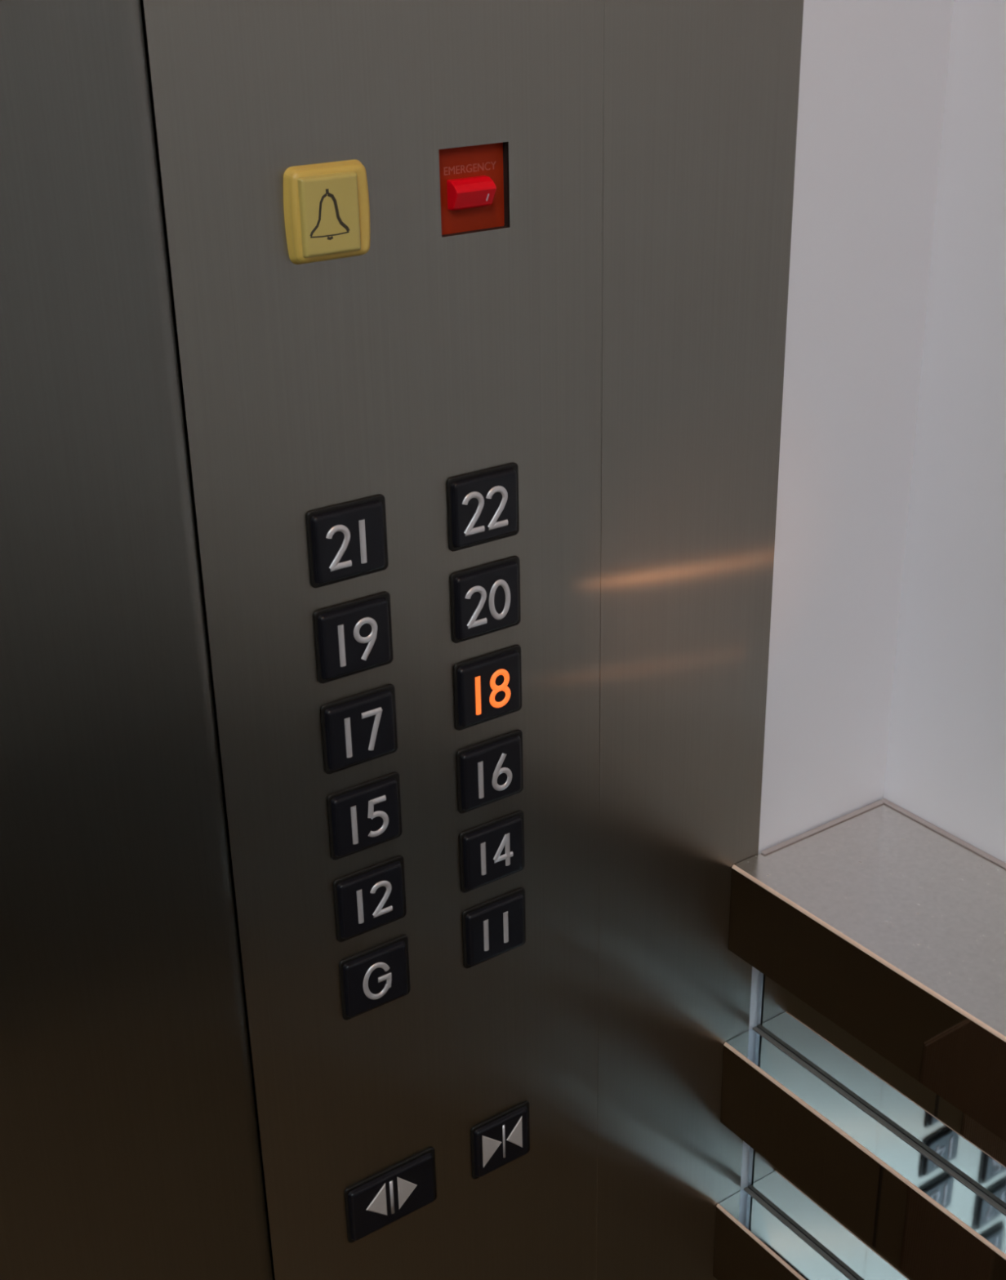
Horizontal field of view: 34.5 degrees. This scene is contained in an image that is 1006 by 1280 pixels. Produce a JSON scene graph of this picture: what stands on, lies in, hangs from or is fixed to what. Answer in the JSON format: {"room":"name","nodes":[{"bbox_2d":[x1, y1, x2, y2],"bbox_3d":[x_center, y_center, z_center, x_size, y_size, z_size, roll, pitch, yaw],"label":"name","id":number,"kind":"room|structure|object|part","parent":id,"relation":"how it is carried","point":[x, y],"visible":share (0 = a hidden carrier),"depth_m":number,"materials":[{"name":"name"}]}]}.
{"room":"elevator interior","nodes":[
{"label":"elevator interior","id":0,"kind":"room"},
{"bbox_2d":[882,0,1005,862],"bbox_3d":[0.653,0.224,0.396,0.030,2.230,1.560,-17,29,-31],"label":"wall","id":1,"kind":"structure","parent":0,"point":[945,762],"depth_m":0.87,"materials":[{"name":"white paint"}]},
{"bbox_2d":[728,798,1005,1142],"bbox_3d":[0.609,0.382,0.393,0.123,0.058,1.498,-17,29,-31],"label":"ledge","id":2,"kind":"object","parent":1,"relation":"attached to","point":[888,924],"visible":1,"depth_m":0.86,"materials":[{"name":"brown wood"}]},
{"bbox_3d":[0.610,0.357,0.382,0.121,0.002,1.498,-17,29,-31],"label":"plate","id":3,"kind":"part","parent":2,"relation":"part of","materials":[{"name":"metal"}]},
{"bbox_2d":[747,971,1005,1279],"bbox_3d":[0.623,0.831,0.614,0.097,0.941,1.476,-17,29,-31],"label":"mirror","id":4,"kind":"object","parent":1,"relation":"attached to","point":[951,1136],"visible":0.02,"depth_m":0.92,"materials":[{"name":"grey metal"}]},
{"bbox_2d":[712,1186,857,1279],"bbox_3d":[0.574,0.622,0.471,0.026,0.060,1.498,-17,29,-31],"label":"rail","id":5,"kind":"object","parent":4,"relation":"attached to","point":[753,1241],"visible":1,"depth_m":1.00,"materials":[{"name":"brown wood"}]},
{"bbox_3d":[0.565,0.626,0.465,0.002,0.058,1.498,-17,29,-31],"label":"plate","id":6,"kind":"part","parent":5,"relation":"part of","materials":[{"name":"brown wood"}]},
{"bbox_2d":[720,1026,1005,1279],"bbox_3d":[0.572,0.508,0.419,0.026,0.060,1.498,-17,29,-31],"label":"rail","id":7,"kind":"object","parent":4,"relation":"attached to","point":[914,1210],"visible":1,"depth_m":0.89,"materials":[{"name":"brown wood"}]},
{"bbox_3d":[-0.409,0.169,0.566,1.505,2.230,0.050,-17,29,-31],"label":"wall","id":8,"kind":"structure","parent":0,"visible":0},
{"bbox_2d":[0,0,272,1279],"bbox_3d":[-0.556,0.229,0.440,1.060,2.226,0.009,-17,29,-31],"label":"elevator door","id":9,"kind":"structure","parent":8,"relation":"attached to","point":[130,1149],"depth_m":0.65,"materials":[{"name":"metal"}]},
{"bbox_2d":[140,0,803,1279],"bbox_3d":[0.012,0.057,0.792,0.320,2.224,0.016,-17,29,-31],"label":"control panel","id":10,"kind":"object","parent":8,"relation":"attached to","point":[620,343],"depth_m":0.75,"materials":[{"name":"metal"}]},
{"bbox_3d":[-0.067,-0.166,0.630,0.037,0.037,0.008,-17,29,-31],"label":"alarm button","id":11,"kind":"part","parent":10,"relation":"part of","materials":[{"name":"yellow plastic"}]},
{"bbox_3d":[-0.065,-0.042,0.688,0.038,0.035,0.005,-17,29,-31],"label":"floor button","id":12,"kind":"part","parent":10,"relation":"part of","materials":[{"name":"black plastic"}]},
{"bbox_3d":[-0.064,-0.001,0.706,0.038,0.035,0.005,-17,29,-31],"label":"floor button","id":13,"kind":"part","parent":10,"relation":"part of","materials":[{"name":"black plastic"}]},
{"bbox_3d":[-0.063,0.041,0.725,0.038,0.035,0.005,-17,29,-31],"label":"floor button","id":14,"kind":"part","parent":10,"relation":"part of","materials":[{"name":"black plastic"}]},
{"bbox_3d":[-0.062,0.082,0.743,0.038,0.035,0.005,-17,29,-31],"label":"floor button","id":15,"kind":"part","parent":10,"relation":"part of","materials":[{"name":"black plastic"}]},
{"bbox_3d":[-0.061,0.122,0.762,0.038,0.035,0.005,-17,29,-31],"label":"floor button","id":16,"kind":"part","parent":10,"relation":"part of","materials":[{"name":"black plastic"}]},
{"bbox_3d":[-0.060,0.164,0.780,0.038,0.035,0.005,-17,29,-31],"label":"floor button","id":17,"kind":"part","parent":10,"relation":"part of","materials":[{"name":"black plastic"}]},
{"bbox_3d":[-0.057,0.288,0.838,0.054,0.036,0.005,-17,29,-31],"label":"door open button","id":18,"kind":"part","parent":10,"relation":"part of","materials":[{"name":"black plastic"}]},
{"bbox_2d":[438,142,508,236],"bbox_3d":[-0.013,-0.187,0.670,0.034,0.035,0.014,-17,29,-31],"label":"switch","id":19,"kind":"object","parent":10,"relation":"attached to","point":[473,179],"visible":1,"depth_m":0.67,"materials":[{"name":"red plastic"}]},
{"bbox_3d":[-0.007,-0.059,0.724,0.038,0.035,0.005,-17,29,-31],"label":"floor button","id":20,"kind":"part","parent":10,"relation":"part of","materials":[{"name":"black plastic"}]},
{"bbox_3d":[-0.007,-0.018,0.742,0.038,0.035,0.005,-17,29,-31],"label":"floor button","id":21,"kind":"part","parent":10,"relation":"part of","materials":[{"name":"black plastic"}]},
{"bbox_3d":[-0.006,0.023,0.761,0.038,0.035,0.005,-17,29,-31],"label":"floor button","id":22,"kind":"part","parent":10,"relation":"part of","materials":[{"name":"black plastic"}]},
{"bbox_3d":[-0.005,0.064,0.779,0.038,0.035,0.005,-17,29,-31],"label":"floor button","id":23,"kind":"part","parent":10,"relation":"part of","materials":[{"name":"black plastic"}]},
{"bbox_3d":[-0.004,0.105,0.798,0.038,0.035,0.005,-17,29,-31],"label":"floor button","id":24,"kind":"part","parent":10,"relation":"part of","materials":[{"name":"black plastic"}]},
{"bbox_3d":[-0.003,0.146,0.816,0.038,0.035,0.005,-17,29,-31],"label":"floor button","id":25,"kind":"part","parent":10,"relation":"part of","materials":[{"name":"black plastic"}]},
{"bbox_3d":[0.000,0.271,0.873,0.038,0.036,0.005,-17,29,-31],"label":"door close button","id":26,"kind":"part","parent":10,"relation":"part of","materials":[{"name":"black plastic"}]},
{"bbox_2d":[740,0,953,1190],"bbox_3d":[0.182,0.003,0.906,0.102,2.230,0.009,-17,29,-31],"label":"wall","id":27,"kind":"structure","parent":8,"relation":"attached to","point":[873,75],"depth_m":0.84,"materials":[{"name":"white paint"}]}
]}

